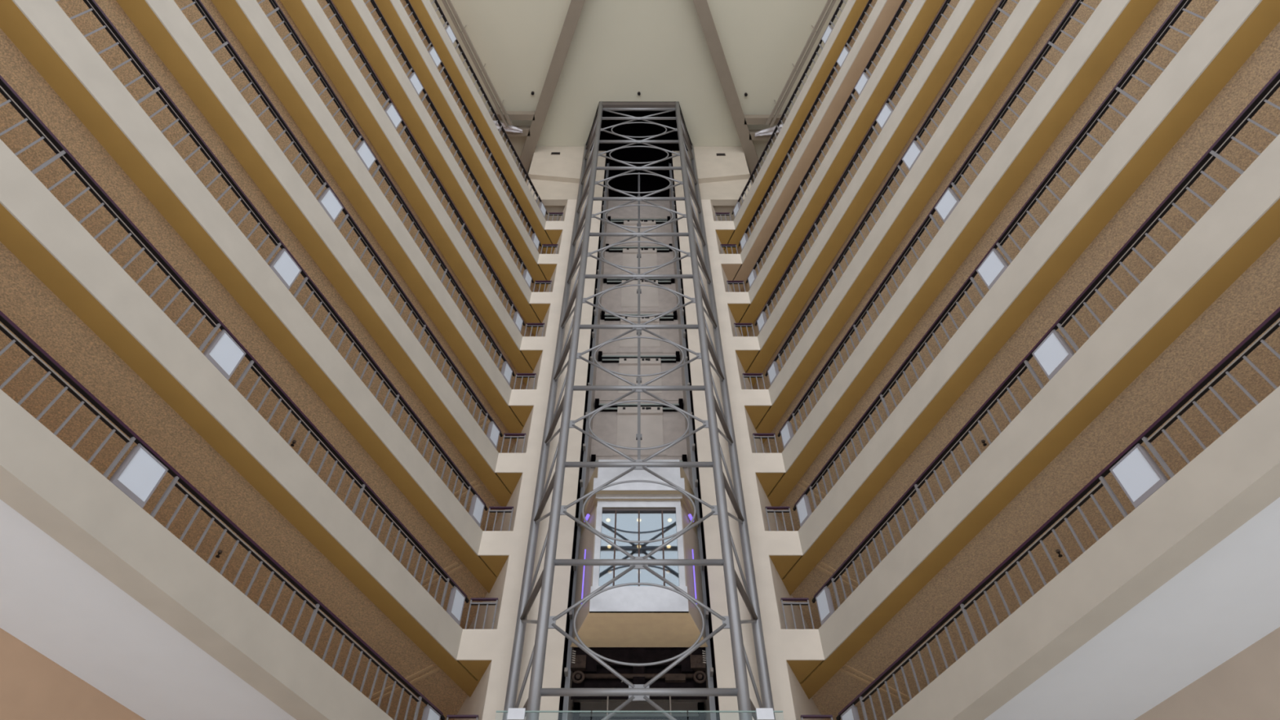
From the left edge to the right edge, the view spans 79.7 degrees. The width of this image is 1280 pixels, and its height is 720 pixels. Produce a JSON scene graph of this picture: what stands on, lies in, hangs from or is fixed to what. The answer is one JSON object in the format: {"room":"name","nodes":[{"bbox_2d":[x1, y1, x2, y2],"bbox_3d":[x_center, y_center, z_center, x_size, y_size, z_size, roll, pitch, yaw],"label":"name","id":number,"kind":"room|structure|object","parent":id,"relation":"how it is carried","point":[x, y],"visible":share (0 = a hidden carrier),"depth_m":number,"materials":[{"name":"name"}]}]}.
{"room":"hotel lobby","nodes":[
{"label":"hotel lobby","id":0,"kind":"room"},
{"bbox_2d":[0,627,145,719],"bbox_3d":[-11.866,-5.694,20.189,0.300,41.900,31.216,-18,-54,13],"label":"wall","id":1,"kind":"structure","parent":0,"point":[33,686],"depth_m":12.82,"materials":[{"name":"beige paint"}]},
{"bbox_2d":[0,389,393,719],"bbox_3d":[-9.724,1.023,10.103,4.319,0.815,31.216,-18,-54,13],"label":"balcony","id":2,"kind":"object","parent":1,"relation":"attached to","point":[91,581],"visible":1,"depth_m":12.19,"materials":[{"name":"beige paint"}]},
{"bbox_2d":[0,310,444,719],"bbox_3d":[-9.338,-1.542,9.207,0.083,0.910,26.722,-18,-54,13],"label":"railing","id":3,"kind":"object","parent":2,"relation":"on","point":[133,437],"visible":1,"depth_m":12.72,"materials":[{"name":"black metal"}]},
{"bbox_2d":[109,443,168,508],"bbox_3d":[-7.662,1.777,11.744,0.130,0.848,0.609,-18,-54,13],"label":"light panel","id":4,"kind":"object","parent":3,"relation":"attached to","point":[139,475],"visible":0.95,"depth_m":11.70,"materials":[{"name":"grey paint"}]},
{"bbox_2d":[421,704,440,719],"bbox_3d":[-4.525,7.937,16.513,0.130,0.848,0.479,-18,-54,13],"label":"light panel","id":5,"kind":"object","parent":3,"relation":"attached to","point":[428,713],"visible":1,"depth_m":16.64,"materials":[{"name":"grey paint"}]},
{"bbox_2d":[0,138,497,719],"bbox_3d":[-9.724,-0.844,12.515,4.319,0.815,31.216,-18,-54,13],"label":"balcony","id":6,"kind":"object","parent":1,"relation":"attached to","point":[59,285],"visible":0.87,"depth_m":14.22,"materials":[{"name":"beige paint"}]},
{"bbox_2d":[0,75,469,608],"bbox_3d":[-9.338,-3.409,11.619,0.083,0.910,26.722,-18,-54,13],"label":"railing","id":7,"kind":"object","parent":6,"relation":"on","point":[6,90],"visible":1,"depth_m":13.94,"materials":[{"name":"black metal"}]},
{"bbox_2d":[203,329,245,380],"bbox_3d":[-7.662,-0.090,14.156,0.130,0.848,0.609,-18,-54,13],"label":"light panel","id":8,"kind":"object","parent":7,"relation":"attached to","point":[224,353],"visible":0.91,"depth_m":14.11,"materials":[{"name":"grey paint"}]},
{"bbox_2d":[446,586,465,625],"bbox_3d":[-4.525,6.070,18.925,0.130,0.848,0.479,-18,-54,13],"label":"light panel","id":9,"kind":"object","parent":7,"relation":"attached to","point":[456,599],"visible":0.91,"depth_m":18.87,"materials":[{"name":"grey paint"}]},
{"bbox_2d":[464,597,498,629],"bbox_3d":[-3.940,6.373,19.196,0.700,0.915,0.080,0,-52,0],"label":"railing","id":10,"kind":"object","parent":6,"relation":"on","point":[496,599],"visible":1,"depth_m":19.41,"materials":[{"name":"grey metal"}]},
{"bbox_2d":[0,0,513,629],"bbox_3d":[-9.724,-2.711,14.927,4.319,0.815,31.216,-18,-54,13],"label":"balcony","id":11,"kind":"object","parent":1,"relation":"attached to","point":[45,58],"visible":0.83,"depth_m":15.49,"materials":[{"name":"beige paint"}]},
{"bbox_2d":[55,0,488,511],"bbox_3d":[-9.338,-5.277,14.031,0.083,0.910,26.722,-18,-54,13],"label":"railing","id":12,"kind":"object","parent":11,"relation":"on","point":[92,5],"visible":1,"depth_m":16.23,"materials":[{"name":"black metal"}]},
{"bbox_2d":[268,248,302,289],"bbox_3d":[-7.662,-1.957,16.568,0.130,0.848,0.609,-18,-54,13],"label":"light panel","id":13,"kind":"object","parent":12,"relation":"attached to","point":[282,264],"visible":0.91,"depth_m":16.53,"materials":[{"name":"grey paint"}]},
{"bbox_2d":[468,493,484,527],"bbox_3d":[-4.525,4.203,21.336,0.130,0.848,0.479,-18,-54,13],"label":"light panel","id":14,"kind":"object","parent":12,"relation":"attached to","point":[477,506],"visible":0.91,"depth_m":21.29,"materials":[{"name":"grey paint"}]},
{"bbox_2d":[484,506,513,530],"bbox_3d":[-3.940,4.506,21.607,0.700,0.915,0.080,0,-52,0],"label":"railing","id":15,"kind":"object","parent":11,"relation":"on","point":[490,507],"visible":1,"depth_m":21.82,"materials":[{"name":"grey metal"}]},
{"bbox_2d":[56,0,525,530],"bbox_3d":[-9.724,-4.578,17.338,4.319,0.815,31.216,-18,-54,13],"label":"balcony","id":16,"kind":"object","parent":1,"relation":"attached to","point":[157,32],"visible":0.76,"depth_m":18.10,"materials":[{"name":"beige paint"}]},
{"bbox_2d":[180,0,502,436],"bbox_3d":[-9.338,-7.144,16.443,0.083,0.910,26.722,-18,-54,13],"label":"railing","id":17,"kind":"object","parent":16,"relation":"on","point":[198,3],"visible":1,"depth_m":19.27,"materials":[{"name":"black metal"}]},
{"bbox_2d":[317,187,343,222],"bbox_3d":[-7.662,-3.824,18.980,0.130,0.848,0.609,-18,-54,13],"label":"light panel","id":18,"kind":"object","parent":17,"relation":"attached to","point":[327,199],"visible":0.91,"depth_m":18.94,"materials":[{"name":"grey paint"}]},
{"bbox_2d":[486,421,500,448],"bbox_3d":[-4.525,2.336,23.748,0.130,0.848,0.479,-18,-54,13],"label":"light panel","id":19,"kind":"object","parent":17,"relation":"attached to","point":[493,432],"visible":0.91,"depth_m":23.71,"materials":[{"name":"grey paint"}]},
{"bbox_2d":[500,433,526,453],"bbox_3d":[-3.940,2.639,24.019,0.700,0.915,0.080,0,-52,0],"label":"railing","id":20,"kind":"object","parent":16,"relation":"on","point":[510,436],"visible":1,"depth_m":24.25,"materials":[{"name":"grey metal"}]},
{"bbox_2d":[173,0,536,453],"bbox_3d":[-9.724,-6.445,19.750,4.319,0.815,31.216,-18,-54,13],"label":"balcony","id":21,"kind":"object","parent":1,"relation":"attached to","point":[244,24],"visible":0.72,"depth_m":20.97,"materials":[{"name":"beige paint"}]},
{"bbox_2d":[257,0,515,376],"bbox_3d":[-9.338,-9.011,18.855,0.083,0.910,26.722,-18,-54,13],"label":"railing","id":22,"kind":"object","parent":21,"relation":"on","point":[273,2],"visible":1,"depth_m":22.20,"materials":[{"name":"black metal"}]},
{"bbox_2d":[354,140,376,170],"bbox_3d":[-7.662,-5.691,21.391,0.130,0.848,0.609,-18,-54,13],"label":"light panel","id":23,"kind":"object","parent":22,"relation":"attached to","point":[362,150],"visible":0.91,"depth_m":21.36,"materials":[{"name":"grey paint"}]},
{"bbox_2d":[501,360,512,385],"bbox_3d":[-4.525,0.469,26.160,0.130,0.848,0.479,-18,-54,13],"label":"light panel","id":24,"kind":"object","parent":22,"relation":"attached to","point":[506,371],"visible":0.91,"depth_m":26.12,"materials":[{"name":"grey paint"}]},
{"bbox_2d":[513,373,536,389],"bbox_3d":[-3.940,0.772,26.431,0.700,0.915,0.080,0,-52,0],"label":"railing","id":25,"kind":"object","parent":21,"relation":"on","point":[522,375],"visible":1,"depth_m":26.67,"materials":[{"name":"grey metal"}]},
{"bbox_2d":[256,0,545,389],"bbox_3d":[-9.724,-8.312,22.162,4.319,0.815,31.216,-18,-54,13],"label":"balcony","id":26,"kind":"object","parent":1,"relation":"attached to","point":[307,18],"visible":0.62,"depth_m":23.89,"materials":[{"name":"beige paint"}]},
{"bbox_2d":[321,0,524,325],"bbox_3d":[-9.338,-10.878,21.266,0.083,0.910,26.722,-18,-54,13],"label":"railing","id":27,"kind":"object","parent":26,"relation":"on","point":[330,3],"visible":1,"depth_m":25.01,"materials":[{"name":"black metal"}]},
{"bbox_2d":[384,102,402,128],"bbox_3d":[-7.662,-7.558,23.803,0.130,0.848,0.609,-18,-54,13],"label":"light panel","id":28,"kind":"object","parent":27,"relation":"attached to","point":[391,112],"visible":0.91,"depth_m":23.78,"materials":[{"name":"grey paint"}]},
{"bbox_2d":[316,0,552,336],"bbox_3d":[-9.724,-10.179,24.574,4.319,0.815,31.216,-18,-54,13],"label":"balcony","id":29,"kind":"object","parent":1,"relation":"attached to","point":[532,307],"visible":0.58,"depth_m":26.65,"materials":[{"name":"beige paint"}]},
{"bbox_2d":[364,0,533,283],"bbox_3d":[-9.338,-12.745,23.678,0.083,0.910,26.722,-18,-54,13],"label":"railing","id":30,"kind":"object","parent":29,"relation":"on","point":[373,2],"visible":1,"depth_m":27.74,"materials":[{"name":"black metal"}]},
{"bbox_2d":[408,71,423,95],"bbox_3d":[-7.662,-9.425,26.215,0.130,0.848,0.609,-18,-54,13],"label":"light panel","id":31,"kind":"object","parent":30,"relation":"attached to","point":[413,78],"visible":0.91,"depth_m":26.19,"materials":[{"name":"grey paint"}]},
{"bbox_2d":[363,0,558,292],"bbox_3d":[-9.724,-12.046,26.985,4.319,0.815,31.216,-18,-54,13],"label":"balcony","id":32,"kind":"object","parent":1,"relation":"attached to","point":[541,267],"visible":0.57,"depth_m":29.42,"materials":[{"name":"beige paint"}]},
{"bbox_2d":[404,0,541,246],"bbox_3d":[-9.338,-14.612,26.090,0.083,0.910,26.722,-18,-54,13],"label":"railing","id":33,"kind":"object","parent":32,"relation":"on","point":[491,155],"visible":1,"depth_m":30.46,"materials":[{"name":"black metal"}]},
{"bbox_2d":[427,46,441,67],"bbox_3d":[-7.662,-11.293,28.627,0.130,0.848,0.609,-18,-54,13],"label":"light panel","id":34,"kind":"object","parent":33,"relation":"attached to","point":[433,53],"visible":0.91,"depth_m":28.60,"materials":[{"name":"grey paint"}]},
{"bbox_2d":[400,0,564,253],"bbox_3d":[-9.724,-13.913,29.397,4.319,0.815,31.216,-18,-54,13],"label":"balcony","id":35,"kind":"object","parent":1,"relation":"attached to","point":[547,232],"visible":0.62,"depth_m":32.13,"materials":[{"name":"beige paint"}]},
{"bbox_2d":[431,0,547,214],"bbox_3d":[-9.338,-16.479,28.502,0.083,0.910,26.722,-18,-54,13],"label":"railing","id":36,"kind":"object","parent":35,"relation":"on","point":[473,74],"visible":1,"depth_m":33.16,"materials":[{"name":"black metal"}]},
{"bbox_2d":[453,199,602,719],"bbox_3d":[-3.294,5.596,25.138,2.809,35.905,6.864,19,-55,-14],"label":"wall","id":37,"kind":"structure","parent":0,"point":[489,695],"depth_m":21.57,"materials":[{"name":"beige paint"}]},
{"bbox_2d":[525,151,606,221],"bbox_3d":[-5.217,-6.796,42.039,6.834,5.995,7.280,0,-52,0],"label":"wall","id":38,"kind":"structure","parent":0,"point":[554,195],"depth_m":38.30,"materials":[{"name":"paint"}]},
{"bbox_2d":[528,146,584,183],"bbox_3d":[-4.255,-10.324,40.437,2.810,4.190,0.260,0,-52,0],"label":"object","id":39,"kind":"structure","parent":38,"relation":"attached to","point":[566,166],"depth_m":40.11,"materials":[{"name":"paint"}]},
{"bbox_2d":[558,153,608,719],"bbox_3d":[-1.770,2.446,26.490,0.060,41.900,2.820,0,-52,0],"label":"wall","id":40,"kind":"structure","parent":0,"point":[571,576],"depth_m":25.41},
{"bbox_2d":[561,163,608,719],"bbox_3d":[-1.715,1.816,25.687,0.150,41.400,0.320,0,-52,0],"label":"rail","id":41,"kind":"object","parent":40,"relation":"attached to","point":[567,672],"visible":0.69,"depth_m":23.64,"materials":[{"name":"metal"}]},
{"bbox_2d":[569,459,707,699],"bbox_3d":[0.000,6.019,20.404,3.380,6.220,3.500,0,-52,0],"label":"car","id":42,"kind":"object","parent":41,"relation":"attached to","point":[628,624],"visible":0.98,"depth_m":18.76,"materials":[{"name":"white metal"}]},
{"bbox_2d":[635,172,641,459],"bbox_3d":[0.000,-2.866,33.140,0.200,24.780,0.140,0,-52,0],"label":"rail","id":43,"kind":"object","parent":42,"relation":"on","point":[638,380],"visible":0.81,"depth_m":30.22,"materials":[{"name":"grey metal"}]},
{"bbox_2d":[429,0,848,196],"bbox_3d":[0.000,-15.011,41.444,48.000,3.120,25.000,0,-52,0],"label":"ceiling","id":44,"kind":"structure","parent":0,"point":[618,50],"depth_m":39.30,"materials":[{"name":"paint"}]},
{"bbox_2d":[441,0,512,127],"bbox_3d":[-11.150,-21.443,33.695,0.350,1.260,24.000,-17,-54,13],"label":"ceiling track","id":45,"kind":"object","parent":44,"relation":"hanging from","point":[444,2],"visible":1,"depth_m":38.09,"materials":[{"name":"metal"}]},
{"bbox_2d":[517,0,585,178],"bbox_3d":[-1.761,-19.711,35.263,0.612,0.900,30.446,18,-54,-13],"label":"ceiling beam","id":46,"kind":"structure","parent":44,"relation":"attached to","point":[575,6],"depth_m":39.00,"materials":[{"name":"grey paint"}]},
{"bbox_2d":[488,111,535,120],"bbox_3d":[-7.734,-12.845,40.312,4.532,0.480,0.320,0,-52,0],"label":"cross beam","id":47,"kind":"structure","parent":46,"relation":"attached to","point":[513,115],"depth_m":40.17,"materials":[{"name":"brown paint"}]},
{"bbox_2d":[497,125,530,136],"bbox_3d":[-7.894,-12.197,40.815,4.213,0.480,0.380,0,-52,0],"label":"cross beam","id":48,"kind":"structure","parent":46,"relation":"attached to","point":[525,129],"depth_m":40.67,"materials":[{"name":"brown paint"}]},
{"bbox_2d":[693,0,760,181],"bbox_3d":[1.761,-19.711,35.263,0.612,0.900,30.446,-18,-54,13],"label":"ceiling beam","id":49,"kind":"structure","parent":44,"relation":"attached to","point":[702,8],"depth_m":39.03,"materials":[{"name":"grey paint"}]},
{"bbox_2d":[748,129,778,139],"bbox_3d":[7.936,-12.031,40.943,4.128,0.480,0.380,0,-52,0],"label":"cross beam","id":50,"kind":"structure","parent":49,"relation":"attached to","point":[752,132],"depth_m":40.79,"materials":[{"name":"brown paint"}]},
{"bbox_2d":[755,124,782,136],"bbox_3d":[7.299,-12.156,40.411,2.404,0.165,0.408,-12,-53,9],"label":"plastic sheet","id":51,"kind":"object","parent":50,"relation":"hanging from","point":[770,131],"visible":0.43,"depth_m":40.49,"materials":[{"name":"white plastic"}]},
{"bbox_2d":[744,115,788,124],"bbox_3d":[7.772,-12.683,40.438,4.455,0.480,0.350,0,-52,0],"label":"cross beam","id":52,"kind":"structure","parent":49,"relation":"attached to","point":[750,119],"depth_m":40.25,"materials":[{"name":"brown paint"}]},
{"bbox_2d":[765,0,836,127],"bbox_3d":[11.150,-21.443,33.695,0.350,1.260,24.000,17,-54,-13],"label":"ceiling track","id":53,"kind":"object","parent":44,"relation":"hanging from","point":[828,2],"visible":1,"depth_m":38.09,"materials":[{"name":"metal"}]},
{"bbox_2d":[572,200,706,719],"bbox_3d":[0.000,3.787,27.339,3.600,41.600,0.340,0,-52,0],"label":"wall","id":54,"kind":"structure","parent":0,"point":[604,423],"depth_m":31.63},
{"bbox_2d":[594,398,683,455],"bbox_3d":[0.000,2.425,28.649,3.440,3.040,0.190,0,-52,0],"label":"elevator door","id":55,"kind":"structure","parent":54,"relation":"in","point":[651,414],"depth_m":28.72,"materials":[{"name":"metal"}]},
{"bbox_2d":[603,278,674,311],"bbox_3d":[0.000,-3.176,35.885,3.440,3.040,0.190,0,-52,0],"label":"elevator door","id":56,"kind":"structure","parent":54,"relation":"in","point":[649,299],"depth_m":35.78,"materials":[{"name":"metal"}]},
{"bbox_2d":[607,216,670,245],"bbox_3d":[0.000,-6.910,40.708,3.440,3.040,0.190,0,-52,0],"label":"elevator door","id":57,"kind":"structure","parent":54,"relation":"in","point":[626,221],"depth_m":41.18,"materials":[{"name":"metal"}]},
{"bbox_2d":[598,351,679,399],"bbox_3d":[0.000,0.558,31.061,3.440,3.040,0.190,0,-52,0],"label":"elevator door","id":58,"kind":"structure","parent":54,"relation":"in","point":[628,364],"depth_m":31.50,"materials":[{"name":"metal"}]},
{"bbox_2d":[600,310,677,352],"bbox_3d":[0.000,-1.309,33.473,3.440,3.040,0.190,0,-52,0],"label":"elevator door","id":59,"kind":"structure","parent":54,"relation":"in","point":[626,345],"depth_m":33.31,"materials":[{"name":"metal"}]},
{"bbox_2d":[573,701,705,719],"bbox_3d":[0.000,12.632,15.464,3.440,11.990,0.190,0,-52,0],"label":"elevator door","id":60,"kind":"structure","parent":54,"relation":"in","point":[576,716],"depth_m":19.80,"materials":[{"name":"metal"}]},
{"bbox_2d":[605,244,672,274],"bbox_3d":[0.000,-5.043,38.296,3.440,3.040,0.190,0,-52,0],"label":"elevator door","id":61,"kind":"structure","parent":54,"relation":"in","point":[648,258],"depth_m":38.64,"materials":[{"name":"metal"}]},
{"bbox_2d":[591,454,687,701],"bbox_3d":[0.000,6.159,23.826,3.440,9.140,0.190,0,-52,0],"label":"elevator door","id":62,"kind":"structure","parent":54,"relation":"in","point":[593,456],"depth_m":27.11,"materials":[{"name":"metal"}]},
{"bbox_2d":[669,152,719,719],"bbox_3d":[1.770,2.446,26.490,0.060,41.900,2.820,0,-52,0],"label":"wall","id":63,"kind":"structure","parent":0,"point":[714,677],"depth_m":25.35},
{"bbox_2d":[668,162,716,719],"bbox_3d":[1.705,1.816,25.687,0.130,41.400,0.320,0,-52,0],"label":"rail","id":64,"kind":"object","parent":63,"relation":"attached to","point":[695,481],"visible":0.83,"depth_m":23.45,"materials":[{"name":"metal"}]},
{"bbox_2d":[671,151,753,221],"bbox_3d":[5.217,-6.796,42.039,6.834,5.995,7.280,0,-52,0],"label":"wall","id":65,"kind":"structure","parent":0,"point":[723,196],"depth_m":38.30,"materials":[{"name":"paint"}]},
{"bbox_2d":[693,146,749,183],"bbox_3d":[4.255,-10.324,40.437,2.810,4.190,0.260,0,-52,0],"label":"soffit","id":66,"kind":"object","parent":65,"relation":"attached to","point":[710,167],"depth_m":40.11,"materials":[{"name":"paint"}]},
{"bbox_2d":[675,199,823,719],"bbox_3d":[3.294,5.596,25.138,2.809,35.905,6.864,-19,-55,14],"label":"wall","id":67,"kind":"structure","parent":0,"point":[788,696],"depth_m":21.64,"materials":[{"name":"beige paint"}]},
{"bbox_2d":[1134,626,1279,719],"bbox_3d":[11.821,-5.650,20.223,0.300,41.900,31.292,17,-54,-13],"label":"wall","id":68,"kind":"structure","parent":0,"point":[1246,686],"depth_m":12.81,"materials":[{"name":"beige paint"}]},
{"bbox_2d":[713,0,877,253],"bbox_3d":[9.638,-13.866,29.434,4.392,0.815,31.292,17,-54,-13],"label":"balcony","id":69,"kind":"object","parent":68,"relation":"attached to","point":[727,232],"visible":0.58,"depth_m":32.16,"materials":[{"name":"beige paint"}]},
{"bbox_2d":[731,0,846,214],"bbox_3d":[9.295,-16.479,28.501,0.083,0.910,26.634,17,-54,-13],"label":"railing","id":70,"kind":"object","parent":69,"relation":"on","point":[834,15],"visible":1,"depth_m":33.15,"materials":[{"name":"black metal"}]},
{"bbox_2d":[719,0,914,292],"bbox_3d":[9.638,-11.999,27.022,4.392,0.815,31.292,17,-54,-13],"label":"balcony","id":71,"kind":"object","parent":68,"relation":"attached to","point":[736,267],"visible":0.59,"depth_m":29.45,"materials":[{"name":"beige paint"}]},
{"bbox_2d":[737,0,873,246],"bbox_3d":[9.295,-14.612,26.090,0.083,0.910,26.634,17,-54,-13],"label":"railing","id":72,"kind":"object","parent":71,"relation":"on","point":[868,3],"visible":1,"depth_m":30.45,"materials":[{"name":"black metal"}]},
{"bbox_2d":[725,0,959,336],"bbox_3d":[9.638,-10.132,24.610,4.392,0.815,31.292,17,-54,-13],"label":"balcony","id":73,"kind":"object","parent":68,"relation":"attached to","point":[744,307],"visible":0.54,"depth_m":26.71,"materials":[{"name":"beige paint"}]},
{"bbox_2d":[746,0,911,283],"bbox_3d":[9.295,-12.745,23.678,0.083,0.910,26.634,17,-54,-13],"label":"railing","id":74,"kind":"object","parent":73,"relation":"on","point":[904,2],"visible":1,"depth_m":27.74,"materials":[{"name":"black metal"}]},
{"bbox_2d":[854,71,870,95],"bbox_3d":[7.658,-9.426,26.215,0.130,0.848,0.609,17,-54,-13],"label":"light panel","id":75,"kind":"object","parent":74,"relation":"attached to","point":[864,77],"visible":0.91,"depth_m":26.19,"materials":[{"name":"grey paint"}]},
{"bbox_2d":[733,0,1020,389],"bbox_3d":[9.638,-8.265,22.198,4.392,0.815,31.292,17,-54,-13],"label":"balcony","id":76,"kind":"object","parent":68,"relation":"attached to","point":[969,18],"visible":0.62,"depth_m":23.89,"materials":[{"name":"beige paint"}]},
{"bbox_2d":[755,0,955,325],"bbox_3d":[9.295,-10.878,21.266,0.083,0.910,26.634,17,-54,-13],"label":"railing","id":77,"kind":"object","parent":76,"relation":"on","point":[946,3],"visible":1,"depth_m":25.00,"materials":[{"name":"black metal"}]},
{"bbox_2d":[875,102,893,129],"bbox_3d":[7.658,-7.559,23.803,0.130,0.848,0.609,17,-54,-13],"label":"light panel","id":78,"kind":"object","parent":77,"relation":"attached to","point":[886,111],"visible":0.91,"depth_m":23.78,"materials":[{"name":"grey paint"}]},
{"bbox_2d":[741,0,1102,453],"bbox_3d":[9.638,-6.398,19.787,4.392,0.815,31.292,17,-54,-13],"label":"balcony","id":79,"kind":"object","parent":68,"relation":"attached to","point":[1031,24],"visible":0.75,"depth_m":20.97,"materials":[{"name":"beige paint"}]},
{"bbox_2d":[742,373,765,389],"bbox_3d":[3.967,0.772,26.431,0.705,0.915,0.080,0,-52,0],"label":"railing","id":80,"kind":"object","parent":79,"relation":"on","point":[749,375],"visible":1,"depth_m":26.67,"materials":[{"name":"grey metal"}]},
{"bbox_2d":[764,0,1018,376],"bbox_3d":[9.295,-9.011,18.854,0.083,0.910,26.634,17,-54,-13],"label":"railing","id":81,"kind":"object","parent":79,"relation":"on","point":[999,8],"visible":1,"depth_m":22.20,"materials":[{"name":"black metal"}]},
{"bbox_2d":[767,360,779,385],"bbox_3d":[4.597,0.468,26.160,0.130,0.848,0.479,17,-54,-13],"label":"light panel","id":82,"kind":"object","parent":81,"relation":"attached to","point":[773,371],"visible":0.91,"depth_m":26.12,"materials":[{"name":"grey paint"}]},
{"bbox_2d":[902,140,923,170],"bbox_3d":[7.658,-5.692,21.391,0.130,0.848,0.609,17,-54,-13],"label":"light panel","id":83,"kind":"object","parent":81,"relation":"attached to","point":[914,150],"visible":0.91,"depth_m":21.36,"materials":[{"name":"grey paint"}]},
{"bbox_2d":[751,0,1217,530],"bbox_3d":[9.638,-4.530,17.375,4.392,0.815,31.292,17,-54,-13],"label":"balcony","id":84,"kind":"object","parent":68,"relation":"attached to","point":[1117,32],"visible":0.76,"depth_m":18.10,"materials":[{"name":"beige paint"}]},
{"bbox_2d":[752,433,778,453],"bbox_3d":[3.967,2.639,24.019,0.705,0.915,0.080,0,-52,0],"label":"railing","id":85,"kind":"object","parent":84,"relation":"on","point":[761,436],"visible":1,"depth_m":24.25,"materials":[{"name":"grey metal"}]},
{"bbox_2d":[777,0,1095,436],"bbox_3d":[9.295,-7.144,16.442,0.083,0.910,26.634,17,-54,-13],"label":"railing","id":86,"kind":"object","parent":84,"relation":"on","point":[1069,15],"visible":1,"depth_m":19.27,"materials":[{"name":"black metal"}]},
{"bbox_2d":[780,421,794,449],"bbox_3d":[4.597,2.335,23.748,0.130,0.848,0.479,17,-54,-13],"label":"light panel","id":87,"kind":"object","parent":86,"relation":"attached to","point":[786,433],"visible":0.91,"depth_m":23.71,"materials":[{"name":"grey paint"}]},
{"bbox_2d":[934,187,959,222],"bbox_3d":[7.658,-3.825,18.979,0.130,0.848,0.609,17,-54,-13],"label":"light panel","id":88,"kind":"object","parent":86,"relation":"attached to","point":[949,200],"visible":0.91,"depth_m":18.95,"materials":[{"name":"grey paint"}]},
{"bbox_2d":[764,0,1279,629],"bbox_3d":[9.638,-2.663,14.963,4.392,0.815,31.292,17,-54,-13],"label":"balcony","id":89,"kind":"object","parent":68,"relation":"attached to","point":[1233,53],"visible":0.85,"depth_m":15.48,"materials":[{"name":"beige paint"}]},
{"bbox_2d":[764,506,794,530],"bbox_3d":[3.967,4.506,21.607,0.705,0.915,0.080,0,-52,0],"label":"railing","id":90,"kind":"object","parent":89,"relation":"on","point":[766,507],"visible":1,"depth_m":21.82,"materials":[{"name":"grey metal"}]},
{"bbox_2d":[792,0,1219,511],"bbox_3d":[9.295,-5.277,14.031,0.083,0.910,26.634,17,-54,-13],"label":"railing","id":91,"kind":"object","parent":89,"relation":"on","point":[1182,5],"visible":1,"depth_m":16.24,"materials":[{"name":"black metal"}]},
{"bbox_2d":[795,493,812,527],"bbox_3d":[4.597,4.202,21.336,0.130,0.848,0.479,17,-54,-13],"label":"light panel","id":92,"kind":"object","parent":91,"relation":"attached to","point":[803,507],"visible":0.91,"depth_m":21.29,"materials":[{"name":"grey paint"}]},
{"bbox_2d":[976,248,1008,289],"bbox_3d":[7.658,-1.958,16.567,0.130,0.848,0.609,17,-54,-13],"label":"light panel","id":93,"kind":"object","parent":91,"relation":"attached to","point":[994,264],"visible":0.91,"depth_m":16.53,"materials":[{"name":"grey paint"}]},
{"bbox_2d":[781,133,1279,719],"bbox_3d":[9.638,-0.796,12.551,4.392,0.815,31.292,17,-54,-13],"label":"balcony","id":94,"kind":"object","parent":68,"relation":"attached to","point":[1220,282],"visible":0.87,"depth_m":14.22,"materials":[{"name":"beige paint"}]},
{"bbox_2d":[780,597,814,629],"bbox_3d":[3.967,6.373,19.196,0.705,0.915,0.080,0,-52,0],"label":"railing","id":95,"kind":"object","parent":94,"relation":"on","point":[782,599],"visible":1,"depth_m":19.41,"materials":[{"name":"grey metal"}]},
{"bbox_2d":[811,69,1279,608],"bbox_3d":[9.295,-3.410,11.619,0.083,0.910,26.634,17,-54,-13],"label":"railing","id":96,"kind":"object","parent":94,"relation":"on","point":[1229,134],"visible":1,"depth_m":13.90,"materials":[{"name":"black metal"}]},
{"bbox_2d":[815,586,834,625],"bbox_3d":[4.597,6.069,18.924,0.130,0.848,0.479,17,-54,-13],"label":"light panel","id":97,"kind":"object","parent":96,"relation":"attached to","point":[824,599],"visible":0.91,"depth_m":18.87,"materials":[{"name":"grey paint"}]},
{"bbox_2d":[1031,329,1074,380],"bbox_3d":[7.658,-0.091,14.156,0.130,0.848,0.609,17,-54,-13],"label":"light panel","id":98,"kind":"object","parent":96,"relation":"attached to","point":[1053,353],"visible":0.91,"depth_m":14.11,"materials":[{"name":"grey paint"}]},
{"bbox_2d":[887,386,1279,719],"bbox_3d":[9.638,1.071,10.140,4.392,0.815,31.292,17,-54,-13],"label":"balcony","id":99,"kind":"object","parent":68,"relation":"attached to","point":[1188,580],"visible":1,"depth_m":12.19,"materials":[{"name":"beige paint"}]},
{"bbox_2d":[835,306,1279,719],"bbox_3d":[9.295,-1.543,9.207,0.083,0.910,26.634,17,-54,-13],"label":"railing","id":100,"kind":"object","parent":99,"relation":"on","point":[1144,437],"visible":1,"depth_m":12.70,"materials":[{"name":"black metal"}]},
{"bbox_2d":[840,704,859,719],"bbox_3d":[4.597,7.936,16.513,0.130,0.848,0.479,17,-54,-13],"label":"light panel","id":101,"kind":"object","parent":100,"relation":"attached to","point":[851,713],"visible":1,"depth_m":16.64,"materials":[{"name":"grey paint"}]},
{"bbox_2d":[1109,443,1168,507],"bbox_3d":[7.658,1.776,11.744,0.130,0.848,0.609,17,-54,-13],"label":"light panel","id":102,"kind":"object","parent":100,"relation":"attached to","point":[1137,473],"visible":0.95,"depth_m":11.70,"materials":[{"name":"grey paint"}]},
{"bbox_3d":[0.000,8.096,4.244,40.000,0.200,34.000,0,-52,0],"label":"floor","id":103,"kind":"structure","parent":0,"visible":0},
{"bbox_2d":[502,102,775,719],"bbox_3d":[0.000,0.154,24.713,5.934,41.895,2.504,0,-52,0],"label":"lattice tower","id":104,"kind":"object","parent":103,"relation":"on","point":[635,692],"visible":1,"depth_m":20.91,"materials":[{"name":"grey metal"}]},
{"bbox_2d":[496,707,782,719],"bbox_3d":[0.010,9.093,10.650,5.260,8.710,0.100,0,-52,0],"label":"glass screen","id":105,"kind":"object","parent":103,"relation":"on","point":[513,713],"visible":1,"depth_m":14.06,"materials":[{"name":"glass"}]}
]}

